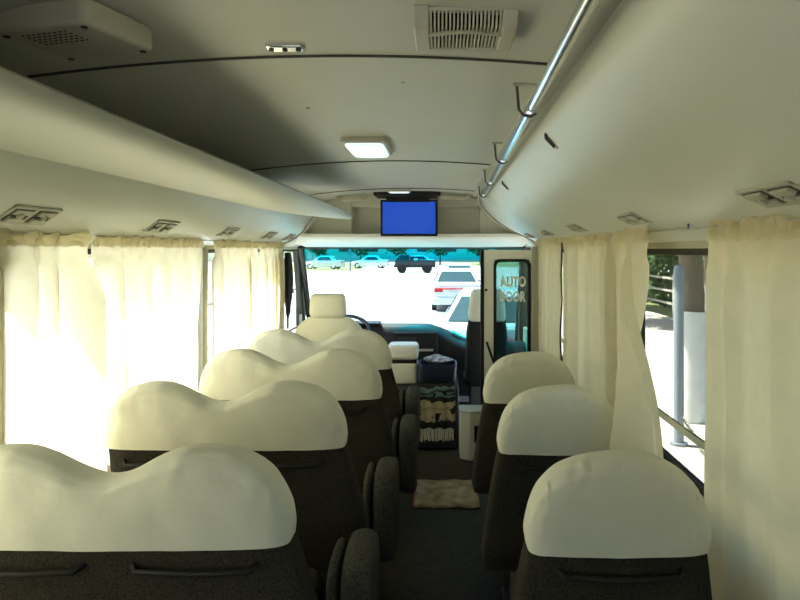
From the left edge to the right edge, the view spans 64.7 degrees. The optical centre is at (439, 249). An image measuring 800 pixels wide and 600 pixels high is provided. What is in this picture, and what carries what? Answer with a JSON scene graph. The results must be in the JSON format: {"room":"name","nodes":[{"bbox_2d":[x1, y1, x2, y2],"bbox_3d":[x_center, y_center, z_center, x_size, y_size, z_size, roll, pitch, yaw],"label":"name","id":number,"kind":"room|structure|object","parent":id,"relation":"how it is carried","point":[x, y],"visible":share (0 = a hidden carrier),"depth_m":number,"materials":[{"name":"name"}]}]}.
{"room":"vehicle interior","nodes":[
{"label":"vehicle interior","id":0,"kind":"room"},
{"bbox_2d":[88,243,305,391],"bbox_3d":[-1.340,0.570,2.400,0.060,1.920,7.500,0,0,0],"label":"wall","id":1,"kind":"structure","parent":0,"point":[203,299],"depth_m":3.49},
{"bbox_2d":[0,204,62,225],"bbox_3d":[-1.160,-0.099,1.780,0.070,0.051,0.210,0,0,0],"label":"air vent","id":2,"kind":"object","parent":1,"relation":"attached to","point":[18,214],"visible":1,"depth_m":1.76,"materials":[{"name":"beige plastic"}]},
{"bbox_2d":[9,232,273,243],"bbox_3d":[-1.272,-0.061,2.650,0.056,0.026,4.700,0,0,0],"label":"curtain rod","id":3,"kind":"object","parent":1,"relation":"attached to","point":[9,232],"visible":0.32,"depth_m":2.31,"materials":[{"name":"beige metal"}]},
{"bbox_2d":[0,228,106,469],"bbox_3d":[-1.249,0.452,1.429,0.135,1.037,1.587,0,0,3],"label":"window curtain","id":4,"kind":"object","parent":3,"relation":"hanging from","point":[53,303],"visible":0.67,"depth_m":2.02,"materials":[{"name":"fabric"}]},
{"bbox_2d":[91,233,203,471],"bbox_3d":[-1.254,0.452,2.780,0.068,1.037,1.069,0,0,0],"label":"window curtain","id":5,"kind":"object","parent":3,"relation":"hanging from","point":[150,285],"visible":0.64,"depth_m":2.68,"materials":[{"name":"fabric"}]},
{"bbox_2d":[211,239,259,356],"bbox_3d":[-1.252,0.452,3.936,0.068,1.037,0.827,0,0,-1],"label":"window curtain","id":6,"kind":"object","parent":3,"relation":"hanging from","point":[234,268],"visible":0.72,"depth_m":3.80,"materials":[{"name":"fabric"}]},
{"bbox_2d":[258,242,284,334],"bbox_3d":[-1.254,0.452,4.711,0.069,1.037,0.643,0,0,0],"label":"window curtain","id":7,"kind":"object","parent":3,"relation":"hanging from","point":[271,267],"visible":0.65,"depth_m":4.63,"materials":[{"name":"fabric"}]},
{"bbox_2d":[0,149,312,245],"bbox_3d":[-1.157,-0.212,1.835,0.311,0.376,6.370,0,0,0],"label":"overhead luggage compartment","id":8,"kind":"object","parent":1,"relation":"attached to","point":[92,202],"depth_m":2.17,"materials":[{"name":"beige plastic"}]},
{"bbox_2d":[143,220,179,232],"bbox_3d":[-1.160,-0.099,2.630,0.070,0.051,0.210,0,0,0],"label":"air vent","id":9,"kind":"object","parent":1,"relation":"attached to","point":[160,226],"visible":1,"depth_m":2.60,"materials":[{"name":"beige plastic"}]},
{"bbox_2d":[0,66,351,218],"bbox_3d":[-0.835,-0.283,1.685,0.390,0.125,6.030,0,0,0],"label":"luggage rack","id":10,"kind":"object","parent":1,"relation":"attached to","point":[38,120],"visible":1,"depth_m":1.47,"materials":[{"name":"plastic"}]},
{"bbox_2d":[215,227,239,236],"bbox_3d":[-1.160,-0.099,3.450,0.070,0.051,0.210,0,0,0],"label":"air vent","id":11,"kind":"object","parent":1,"relation":"attached to","point":[229,231],"visible":1,"depth_m":3.42,"materials":[{"name":"beige plastic"}]},
{"bbox_2d":[208,249,259,252],"bbox_3d":[-1.355,0.383,4.230,0.024,0.775,1.340,0,0,0],"label":"window","id":12,"kind":"structure","parent":1,"relation":"in","point":[209,250],"depth_m":3.72,"materials":[{"name":"clear glass"}]},
{"bbox_2d":[260,232,277,238],"bbox_3d":[-1.160,-0.099,4.280,0.070,0.051,0.210,0,0,0],"label":"air vent","id":13,"kind":"object","parent":1,"relation":"attached to","point":[270,235],"visible":1,"depth_m":4.23,"materials":[{"name":"beige plastic"}]},
{"bbox_2d":[284,252,293,328],"bbox_3d":[-1.234,0.330,5.109,0.091,0.620,0.087,0,0,40],"label":"curtain","id":14,"kind":"object","parent":1,"relation":"attached to","point":[288,264],"visible":0.86,"depth_m":5.08,"materials":[{"name":"black fabric"}]},
{"bbox_2d":[282,234,296,240],"bbox_3d":[-1.160,-0.099,4.850,0.070,0.051,0.210,0,0,0],"label":"air vent","id":15,"kind":"object","parent":1,"relation":"attached to","point":[290,236],"visible":1,"depth_m":4.82,"materials":[{"name":"beige plastic"}]},
{"bbox_2d":[283,249,298,330],"bbox_3d":[-1.350,0.362,5.550,0.024,0.735,0.860,0,0,0],"label":"window","id":16,"kind":"structure","parent":1,"relation":"in","point":[297,310],"depth_m":5.96,"materials":[{"name":"clear glass"}]},
{"bbox_2d":[290,288,295,313],"bbox_3d":[-1.419,0.559,6.232,0.219,0.356,0.119,0,0,19],"label":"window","id":17,"kind":"structure","parent":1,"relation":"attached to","point":[293,303],"depth_m":6.20,"materials":[{"name":"clear glass"}]},
{"bbox_2d":[284,216,317,246],"bbox_3d":[-1.157,-0.216,5.515,0.311,0.376,0.970,0,0,0],"label":"trim","id":18,"kind":"structure","parent":1,"relation":"attached to","point":[292,243],"depth_m":5.20,"materials":[{"name":"beige plastic"}]},
{"bbox_2d":[0,0,578,200],"bbox_3d":[-0.361,-0.449,2.000,1.412,0.113,6.700,0,0,0],"label":"ceiling","id":19,"kind":"structure","parent":0,"point":[249,114],"depth_m":1.68,"materials":[{"name":"plastic"}]},
{"bbox_2d":[0,0,151,60],"bbox_3d":[-0.685,-0.413,1.190,0.208,0.052,0.176,0,0,16],"label":"speaker box","id":20,"kind":"object","parent":19,"relation":"attached to","point":[72,30],"visible":0.98,"depth_m":1.14,"materials":[{"name":"beige plastic"}]},
{"bbox_2d":[22,30,88,44],"bbox_3d":[-0.705,-0.390,1.155,0.102,0.003,0.052,0,0,16],"label":"speaker grille","id":21,"kind":"object","parent":20,"relation":"attached to","point":[40,37],"depth_m":1.15,"materials":[{"name":"black plastic"}]},
{"bbox_2d":[265,43,303,51],"bbox_3d":[-0.345,-0.449,1.403,0.080,0.013,0.035,0,0,0],"label":"plate","id":22,"kind":"object","parent":19,"relation":"attached to","point":[298,47],"visible":1,"depth_m":1.39,"materials":[{"name":"silver metal"}]},
{"bbox_2d":[27,54,546,77],"bbox_3d":[-0.310,-0.430,1.470,1.301,0.056,0.009,0,0,0],"label":"trim","id":23,"kind":"structure","parent":19,"relation":"attached to","point":[343,55],"depth_m":1.47,"materials":[{"name":"rubber"}]},
{"bbox_2d":[336,193,365,200],"bbox_3d":[-0.700,-0.415,4.955,0.232,0.059,0.070,0,0,0],"label":"handle","id":24,"kind":"object","parent":19,"relation":"attached to","point":[363,196],"visible":1,"depth_m":4.92,"materials":[{"name":"beige plastic"}]},
{"bbox_2d":[341,136,391,157],"bbox_3d":[-0.310,-0.438,2.710,0.190,0.040,0.380,0,0,0],"label":"recessed light","id":25,"kind":"object","parent":19,"relation":"in","point":[364,146],"visible":0.96,"depth_m":2.57,"materials":[{"name":"white plastic"}]},
{"bbox_2d":[251,160,489,170],"bbox_3d":[-0.310,-0.430,3.200,1.301,0.056,0.009,0,0,0],"label":"trim","id":26,"kind":"structure","parent":19,"relation":"attached to","point":[377,160],"depth_m":3.20,"materials":[{"name":"rubber"}]},
{"bbox_2d":[309,188,472,194],"bbox_3d":[-0.310,-0.430,4.620,1.301,0.056,0.009,0,0,0],"label":"trim","id":27,"kind":"structure","parent":19,"relation":"attached to","point":[380,188],"depth_m":4.62,"materials":[{"name":"rubber"}]},
{"bbox_2d":[387,189,410,192],"bbox_3d":[-0.310,-0.445,4.780,0.180,0.026,0.120,0,0,0],"label":"recessed light","id":28,"kind":"object","parent":19,"relation":"in","point":[392,190],"visible":0.94,"depth_m":4.72,"materials":[{"name":"white plastic"}]},
{"bbox_2d":[373,191,440,235],"bbox_3d":[-0.255,-0.282,5.010,0.520,0.349,0.300,0,0,0],"label":"monitor","id":29,"kind":"object","parent":19,"relation":"attached to","point":[413,213],"visible":0.93,"depth_m":4.94,"materials":[{"name":"black plastic"}]},
{"bbox_2d":[438,192,469,199],"bbox_3d":[0.110,-0.425,4.955,0.252,0.055,0.070,0,0,0],"label":"handle","id":30,"kind":"object","parent":19,"relation":"attached to","point":[444,197],"visible":0.94,"depth_m":4.92,"materials":[{"name":"beige plastic"}]},
{"bbox_2d":[413,5,518,51],"bbox_3d":[0.048,-0.432,1.244,0.196,0.040,0.168,0,0,0],"label":"ceiling vent","id":31,"kind":"object","parent":19,"relation":"in","point":[434,31],"visible":1,"depth_m":1.20,"materials":[{"name":"beige plastic"}]},
{"bbox_2d":[477,0,599,197],"bbox_3d":[0.246,-0.394,2.355,0.076,0.093,4.110,0,0,1],"label":"rail","id":32,"kind":"object","parent":19,"relation":"attached to","point":[583,10],"visible":0.99,"depth_m":1.35,"materials":[{"name":"silver metal"}]},
{"bbox_2d":[473,0,621,194],"bbox_3d":[0.286,-0.433,1.775,0.063,0.016,6.250,0,0,0],"label":"trim","id":33,"kind":"structure","parent":19,"relation":"attached to","point":[604,9],"depth_m":1.40,"materials":[{"name":"plastic"}]},
{"bbox_2d":[293,249,304,320],"bbox_3d":[-1.333,0.730,5.951,0.054,1.600,0.337,0,0,0],"label":"pillar","id":34,"kind":"structure","parent":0,"point":[297,270],"depth_m":5.90,"materials":[{"name":"grey plastic"}]},
{"bbox_2d":[307,197,511,233],"bbox_3d":[-0.250,-0.292,5.410,1.900,0.355,0.320,0,0,0],"label":"wall","id":35,"kind":"structure","parent":0,"point":[465,216],"depth_m":5.34,"materials":[{"name":"beige plastic"}]},
{"bbox_2d":[296,233,528,246],"bbox_3d":[-0.240,-0.080,5.514,2.000,0.110,0.867,0,0,0],"label":"trim","id":36,"kind":"structure","parent":35,"relation":"attached to","point":[305,239],"depth_m":5.32,"materials":[{"name":"beige plastic"}]},
{"bbox_2d":[321,402,503,599],"bbox_3d":[-0.260,1.555,2.500,2.220,0.050,7.700,0,0,0],"label":"floor","id":37,"kind":"structure","parent":0,"point":[438,556],"depth_m":3.21,"materials":[{"name":"carpet"}]},
{"bbox_2d":[0,443,379,599],"bbox_3d":[-0.720,1.001,1.835,1.027,1.058,0.731,0,0,0],"label":"passenger seat","id":38,"kind":"object","parent":37,"relation":"on","point":[200,521],"visible":1,"depth_m":1.49,"materials":[{"name":"fabric"}]},
{"bbox_2d":[308,567,322,599],"bbox_3d":[-0.590,1.135,1.940,0.410,0.130,0.440,0,0,0],"label":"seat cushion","id":39,"kind":"object","parent":38,"relation":"on","point":[317,581],"depth_m":2.06,"materials":[{"name":"brown fabric"}]},
{"bbox_2d":[103,380,398,599],"bbox_3d":[-0.700,1.001,2.580,1.027,1.058,0.731,0,0,0],"label":"passenger seat","id":40,"kind":"object","parent":37,"relation":"on","point":[300,427],"visible":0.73,"depth_m":2.24,"materials":[{"name":"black fabric"}]},
{"bbox_2d":[199,348,417,497],"bbox_3d":[-0.640,1.001,3.325,1.027,1.058,0.731,0,0,0],"label":"passenger seat","id":41,"kind":"object","parent":37,"relation":"on","point":[349,375],"visible":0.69,"depth_m":2.98,"materials":[{"name":"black fabric"}]},
{"bbox_2d":[295,293,361,340],"bbox_3d":[-0.885,0.938,5.208,0.576,1.185,0.584,0,0,0],"label":"seat","id":42,"kind":"object","parent":37,"relation":"on","point":[328,311],"visible":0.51,"depth_m":4.96,"materials":[{"name":"fabric"}]},
{"bbox_2d":[248,329,419,446],"bbox_3d":[-0.650,1.001,4.075,1.027,1.058,0.731,0,0,0],"label":"passenger seat","id":43,"kind":"object","parent":37,"relation":"on","point":[285,346],"visible":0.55,"depth_m":3.73,"materials":[{"name":"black fabric"}]},
{"bbox_2d":[396,371,458,449],"bbox_3d":[-0.177,1.282,5.250,0.645,0.495,0.900,0,0,0],"label":"engine cover","id":44,"kind":"object","parent":37,"relation":"on","point":[452,444],"visible":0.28,"depth_m":4.80,"materials":[{"name":"plastic"}]},
{"bbox_2d":[388,342,418,383],"bbox_3d":[-0.290,0.885,4.978,0.244,0.295,0.259,0,0,0],"label":"seat","id":45,"kind":"object","parent":44,"relation":"on","point":[404,354],"visible":0.72,"depth_m":4.86,"materials":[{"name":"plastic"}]},
{"bbox_2d":[418,380,454,441],"bbox_3d":[-0.026,1.236,4.911,0.285,0.434,0.289,0,0,0],"label":"blanket","id":46,"kind":"object","parent":44,"relation":"on","point":[437,399],"visible":0.87,"depth_m":4.78,"materials":[{"name":"multicoloured fabric"}]},
{"bbox_2d":[418,359,456,381],"bbox_3d":[-0.020,0.949,4.950,0.304,0.133,0.260,0,0,0],"label":"storage box","id":47,"kind":"object","parent":46,"relation":"on","point":[428,372],"visible":0.9,"depth_m":4.83,"materials":[{"name":"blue plastic"}]},
{"bbox_2d":[424,354,453,363],"bbox_3d":[-0.012,0.855,4.948,0.239,0.081,0.184,0,0,0],"label":"plastic bag","id":48,"kind":"object","parent":47,"relation":"in","point":[435,358],"visible":1,"depth_m":4.90,"materials":[{"name":"white plastic"}]},
{"bbox_2d":[412,479,479,508],"bbox_3d":[0.036,1.520,3.936,0.402,0.017,0.444,0,0,0],"label":"floor mat","id":49,"kind":"object","parent":37,"relation":"on","point":[452,493],"visible":0.92,"depth_m":3.89,"materials":[{"name":"beige carpet"}]},
{"bbox_2d":[459,405,481,460],"bbox_3d":[0.253,1.347,4.649,0.225,0.365,0.192,0,0,0],"label":"waste bin","id":50,"kind":"object","parent":37,"relation":"on","point":[469,415],"visible":0.65,"depth_m":4.57,"materials":[{"name":"white plastic"}]},
{"bbox_2d":[463,289,507,404],"bbox_3d":[0.400,0.930,5.468,0.400,1.200,0.464,0,0,0],"label":"seat","id":51,"kind":"object","parent":37,"relation":"on","point":[471,375],"visible":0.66,"depth_m":5.29,"materials":[{"name":"black fabric"}]},
{"bbox_2d":[463,371,479,386],"bbox_3d":[0.400,1.125,5.530,0.400,0.090,0.340,0,0,0],"label":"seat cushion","id":52,"kind":"object","parent":51,"relation":"on","point":[466,381],"depth_m":5.37,"materials":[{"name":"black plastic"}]},
{"bbox_2d":[472,351,574,493],"bbox_3d":[0.430,1.009,3.306,0.555,1.043,0.694,0,0,0],"label":"passenger seat","id":53,"kind":"object","parent":37,"relation":"on","point":[511,375],"visible":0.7,"depth_m":2.98,"materials":[{"name":"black fabric"}]},
{"bbox_2d":[481,384,613,599],"bbox_3d":[0.430,1.009,2.561,0.555,1.043,0.694,0,0,0],"label":"passenger seat","id":54,"kind":"object","parent":37,"relation":"on","point":[539,428],"visible":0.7,"depth_m":2.24,"materials":[{"name":"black fabric"}]},
{"bbox_2d":[510,449,711,599],"bbox_3d":[0.430,1.009,1.816,0.555,1.043,0.694,0,0,0],"label":"passenger seat","id":55,"kind":"object","parent":37,"relation":"on","point":[619,524],"visible":1,"depth_m":1.49,"materials":[{"name":"fabric"}]},
{"bbox_2d":[510,570,516,599],"bbox_3d":[0.432,1.135,1.940,0.410,0.130,0.440,0,0,0],"label":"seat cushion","id":56,"kind":"object","parent":55,"relation":"on","point":[512,580],"depth_m":2.05,"materials":[{"name":"grey fabric"}]},
{"bbox_2d":[459,396,468,401],"bbox_3d":[-0.270,1.326,6.400,2.200,1.108,0.060,0,0,0],"label":"wall","id":57,"kind":"structure","parent":0,"point":[461,398],"depth_m":6.37,"materials":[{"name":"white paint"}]},
{"bbox_2d":[298,245,525,340],"bbox_3d":[-0.255,0.450,6.108,2.106,1.000,0.668,0,0,0],"label":"window","id":58,"kind":"structure","parent":57,"relation":"in","point":[304,252],"depth_m":5.96,"materials":[{"name":"clear glass"}]},
{"bbox_2d":[356,321,525,395],"bbox_3d":[-0.236,1.024,6.018,2.047,0.712,0.675,0,0,0],"label":"dashboard","id":59,"kind":"object","parent":57,"relation":"attached to","point":[432,339],"visible":0.27,"depth_m":5.81,"materials":[{"name":"plastic"}]},
{"bbox_2d":[345,314,370,330],"bbox_3d":[-0.850,0.840,5.600,0.438,0.502,0.433,0,0,44],"label":"steering wheel","id":60,"kind":"object","parent":59,"relation":"attached to","point":[361,319],"visible":0.15,"depth_m":5.73,"materials":[{"name":"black plastic"}]},
{"bbox_2d":[356,321,380,325],"bbox_3d":[-0.810,0.689,5.900,0.500,0.042,0.240,0,0,0],"label":"hood","id":61,"kind":"object","parent":59,"relation":"attached to","point":[372,323],"depth_m":5.83,"materials":[{"name":"plastic"}]},
{"bbox_2d":[451,330,465,339],"bbox_3d":[0.220,0.799,5.917,0.240,0.100,0.154,0,0,0],"label":"cloth","id":62,"kind":"object","parent":59,"relation":"on","point":[452,331],"visible":0.57,"depth_m":5.84,"materials":[{"name":"teal fabric"}]},
{"bbox_2d":[518,246,530,340],"bbox_3d":[0.797,0.730,5.951,0.085,1.600,0.337,0,0,0],"label":"pillar","id":63,"kind":"structure","parent":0,"point":[522,313],"depth_m":5.96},
{"bbox_2d":[523,241,708,497],"bbox_3d":[0.820,0.570,2.425,0.060,1.920,7.550,0,0,0],"label":"wall","id":64,"kind":"structure","parent":0,"point":[692,244],"depth_m":2.14,"materials":[{"name":"beige plastic"}]},
{"bbox_2d":[477,197,535,246],"bbox_3d":[0.552,-0.238,5.495,0.486,0.414,1.010,0,0,0],"label":"trim","id":65,"kind":"structure","parent":64,"relation":"attached to","point":[531,243],"depth_m":5.18,"materials":[{"name":"beige plastic"}]},
{"bbox_2d":[523,233,535,237],"bbox_3d":[0.667,-0.110,4.700,0.075,0.041,0.210,0,0,0],"label":"air vent","id":66,"kind":"object","parent":64,"relation":"attached to","point":[525,234],"visible":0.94,"depth_m":4.64,"materials":[{"name":"beige plastic"}]},
{"bbox_2d":[531,247,538,351],"bbox_3d":[0.771,0.752,4.835,0.137,1.555,0.070,0,0,0],"label":"door frame","id":67,"kind":"structure","parent":64,"relation":"in","point":[535,301],"depth_m":4.80,"materials":[{"name":"beige metal"}]},
{"bbox_2d":[480,250,531,404],"bbox_3d":[0.505,0.755,4.812,0.390,1.510,0.083,0,0,0],"label":"door","id":68,"kind":"structure","parent":67,"relation":"attached to","point":[488,265],"depth_m":4.81,"materials":[{"name":"beige metal"}]},
{"bbox_2d":[538,229,553,235],"bbox_3d":[0.667,-0.110,3.950,0.075,0.041,0.210,0,0,0],"label":"air vent","id":69,"kind":"object","parent":64,"relation":"attached to","point":[544,232],"visible":0.87,"depth_m":3.90,"materials":[{"name":"beige plastic"}]},
{"bbox_2d":[544,132,557,149],"bbox_3d":[0.350,-0.349,1.950,0.055,0.074,0.036,0,0,0],"label":"coat hook","id":70,"kind":"object","parent":64,"relation":"attached to","point":[547,139],"visible":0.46,"depth_m":1.94,"materials":[{"name":"black plastic"}]},
{"bbox_2d":[565,223,588,231],"bbox_3d":[0.667,-0.110,3.080,0.075,0.041,0.210,0,0,0],"label":"air vent","id":71,"kind":"object","parent":64,"relation":"attached to","point":[573,227],"visible":0.91,"depth_m":3.03,"materials":[{"name":"beige plastic"}]},
{"bbox_2d":[614,212,652,224],"bbox_3d":[0.667,-0.110,2.180,0.075,0.041,0.210,0,0,0],"label":"air vent","id":72,"kind":"object","parent":64,"relation":"attached to","point":[631,218],"visible":0.91,"depth_m":2.14,"materials":[{"name":"beige plastic"}]},
{"bbox_2d":[479,0,799,242],"bbox_3d":[0.552,-0.234,1.815,0.486,0.414,6.330,0,0,0],"label":"overhead luggage compartment","id":73,"kind":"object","parent":64,"relation":"attached to","point":[674,108],"depth_m":1.24,"materials":[{"name":"beige plastic"}]},
{"bbox_2d":[641,248,707,496],"bbox_3d":[0.833,0.383,1.910,0.028,0.775,1.420,0,0,0],"label":"window","id":74,"kind":"structure","parent":64,"relation":"in","point":[694,438],"depth_m":2.16,"materials":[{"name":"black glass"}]},
{"bbox_2d":[556,217,799,239],"bbox_3d":[0.757,-0.073,2.525,0.056,0.026,4.450,0,0,0],"label":"curtain rod","id":75,"kind":"object","parent":64,"relation":"attached to","point":[689,226],"visible":0.3,"depth_m":1.84,"materials":[{"name":"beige metal"}]},
{"bbox_2d":[535,237,561,358],"bbox_3d":[0.735,0.446,4.290,0.046,1.049,0.975,0,0,0],"label":"window curtain","id":76,"kind":"object","parent":75,"relation":"hanging from","point":[548,250],"visible":0.77,"depth_m":4.24,"materials":[{"name":"fabric"}]},
{"bbox_2d":[559,242,562,360],"bbox_3d":[0.722,0.335,3.756,0.020,0.770,0.041,0,0,16],"label":"strap","id":77,"kind":"object","parent":75,"relation":"hanging from","point":[561,242],"visible":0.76,"depth_m":3.76,"materials":[{"name":"fabric"}]},
{"bbox_2d":[561,227,663,458],"bbox_3d":[0.685,0.446,2.859,0.186,1.049,1.719,0,0,2],"label":"window curtain","id":78,"kind":"object","parent":75,"relation":"hanging from","point":[606,277],"visible":0.81,"depth_m":2.71,"materials":[{"name":"fabric"}]},
{"bbox_2d":[704,213,799,599],"bbox_3d":[0.737,0.475,1.162,0.055,1.109,1.120,0,0,0],"label":"window curtain","id":79,"kind":"object","parent":75,"relation":"hanging from","point":[752,452],"visible":0.96,"depth_m":1.50,"materials":[{"name":"fabric"}]},
{"bbox_2d":[735,181,799,207],"bbox_3d":[0.667,-0.110,1.245,0.075,0.041,0.210,0,0,0],"label":"air vent","id":80,"kind":"object","parent":64,"relation":"attached to","point":[785,193],"visible":1,"depth_m":1.24,"materials":[{"name":"beige plastic"}]},
{"label":"outside","id":81,"kind":"structure","parent":0,"visible":0},
{"bbox_2d":[89,259,671,316],"bbox_3d":[0.000,2.230,65.000,180.000,0.100,190.000,0,0,0],"label":"ground","id":82,"kind":"structure","parent":81,"point":[667,311],"depth_m":70.43,"materials":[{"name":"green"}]},
{"bbox_2d":[306,259,345,268],"bbox_3d":[-13.191,1.435,71.998,4.521,1.470,1.997,0,0,10],"label":"parked car","id":83,"kind":"object","parent":82,"relation":"on","point":[333,263],"visible":0.89,"depth_m":71.14,"materials":[{"name":"white paint"}]},
{"bbox_2d":[208,251,563,261],"bbox_3d":[-15.000,-0.645,120.950,90.000,5.650,10.100,0,0,0],"label":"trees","id":84,"kind":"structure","parent":82,"relation":"on","point":[210,255],"depth_m":116.00,"materials":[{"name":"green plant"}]},
{"bbox_2d":[647,275,672,317],"bbox_3d":[7.300,1.480,18.500,0.080,1.400,23.000,0,0,0],"label":"fence","id":85,"kind":"object","parent":82,"relation":"on","point":[655,276],"visible":0.02,"depth_m":20.52,"materials":[{"name":"white metal"}]},
{"bbox_2d":[647,254,703,306],"bbox_3d":[8.901,0.519,18.522,1.638,3.648,23.324,0,0,0],"label":"hedge","id":86,"kind":"object","parent":82,"relation":"on","point":[657,263],"visible":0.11,"depth_m":24.37,"materials":[{"name":"green plant"}]},
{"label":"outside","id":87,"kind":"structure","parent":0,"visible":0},
{"bbox_2d":[208,289,211,305],"bbox_3d":[-11.000,2.110,1.500,4.000,0.140,63.000,0,0,0],"label":"pavement","id":88,"kind":"structure","parent":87,"point":[209,290],"depth_m":27.06,"materials":[{"name":"white concrete"}]},
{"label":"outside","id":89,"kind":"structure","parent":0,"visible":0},
{"bbox_2d":[476,272,704,482],"bbox_3d":[4.500,2.110,14.000,5.000,0.140,88.000,0,0,0],"label":"pavement","id":90,"kind":"structure","parent":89,"point":[658,327],"depth_m":10.49,"materials":[{"name":"grey concrete"}]},
{"bbox_2d":[669,265,687,446],"bbox_3d":[2.500,1.097,6.600,0.180,1.885,0.180,0,0,0],"label":"post","id":91,"kind":"object","parent":90,"relation":"on","point":[678,271],"visible":1,"depth_m":6.56,"materials":[{"name":"grey metal"}]},
{"bbox_2d":[681,416,697,435],"bbox_3d":[2.500,1.812,5.500,0.046,0.201,2.031,0,0,0],"label":"chain","id":92,"kind":"object","parent":91,"relation":"hanging from","point":[683,418],"visible":0.11,"depth_m":6.36,"materials":[{"name":"paint"}]},
{"bbox_2d":[669,255,705,423],"bbox_3d":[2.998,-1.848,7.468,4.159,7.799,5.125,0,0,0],"label":"pillar","id":93,"kind":"structure","parent":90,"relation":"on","point":[694,291],"depth_m":7.44,"materials":[{"name":"white concrete"}]},
{"bbox_2d":[704,255,707,288],"bbox_3d":[5.817,-1.848,13.138,5.125,7.799,4.159,0,0,27],"label":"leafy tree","id":94,"kind":"object","parent":90,"relation":"on","point":[705,256],"visible":0.02,"depth_m":13.21,"materials":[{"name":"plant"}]},
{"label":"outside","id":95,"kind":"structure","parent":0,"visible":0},
{"bbox_2d":[208,262,451,360],"bbox_3d":[-3.500,2.175,60.000,11.000,0.010,180.000,0,0,0],"label":"ground","id":96,"kind":"structure","parent":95,"point":[386,294],"depth_m":30.72,"materials":[{"name":"concrete"}]},
{"bbox_2d":[351,259,389,267],"bbox_3d":[-8.290,1.435,74.999,4.521,1.470,1.997,0,0,4],"label":"parked car","id":97,"kind":"object","parent":96,"relation":"on","point":[380,263],"visible":0.92,"depth_m":74.11,"materials":[{"name":"white paint"}]},
{"bbox_2d":[394,259,435,272],"bbox_3d":[-2.450,1.295,59.995,3.900,1.750,1.760,0,0,-6],"label":"flatbed truck","id":98,"kind":"object","parent":96,"relation":"on","point":[401,264],"visible":0.91,"depth_m":59.15,"materials":[{"name":"black metal"}]},
{"bbox_2d":[430,268,479,309],"bbox_3d":[0.600,1.435,24.191,1.997,1.470,4.521,0,0,0],"label":"parked car","id":99,"kind":"object","parent":96,"relation":"on","point":[448,282],"visible":0.62,"depth_m":22.50,"materials":[{"name":"white paint"}]},
{"bbox_2d":[434,288,442,291],"bbox_3d":[-0.050,1.400,22.038,0.300,0.140,0.125,0,0,0],"label":"tail light","id":100,"kind":"object","parent":99,"relation":"attached to","point":[435,289],"depth_m":21.97,"materials":[{"name":"red plastic"}]},
{"bbox_2d":[445,263,477,277],"bbox_3d":[1.000,1.435,33.490,1.997,1.470,4.521,0,0,0],"label":"parked car","id":101,"kind":"object","parent":96,"relation":"on","point":[449,265],"visible":0.04,"depth_m":32.43,"materials":[{"name":"white paint"}]},
{"bbox_2d":[439,287,517,340],"bbox_3d":[1.019,1.435,11.591,1.997,1.470,4.521,0,0,7],"label":"parked car","id":102,"kind":"object","parent":96,"relation":"on","point":[456,319],"visible":0.17,"depth_m":10.17,"materials":[{"name":"white paint"}]},
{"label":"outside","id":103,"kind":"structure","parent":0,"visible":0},
{"bbox_2d":[208,267,668,288],"bbox_3d":[-5.000,2.175,57.000,110.000,0.009,46.000,0,0,0],"label":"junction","id":104,"kind":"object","parent":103,"point":[311,275],"visible":0.2,"depth_m":60.79,"materials":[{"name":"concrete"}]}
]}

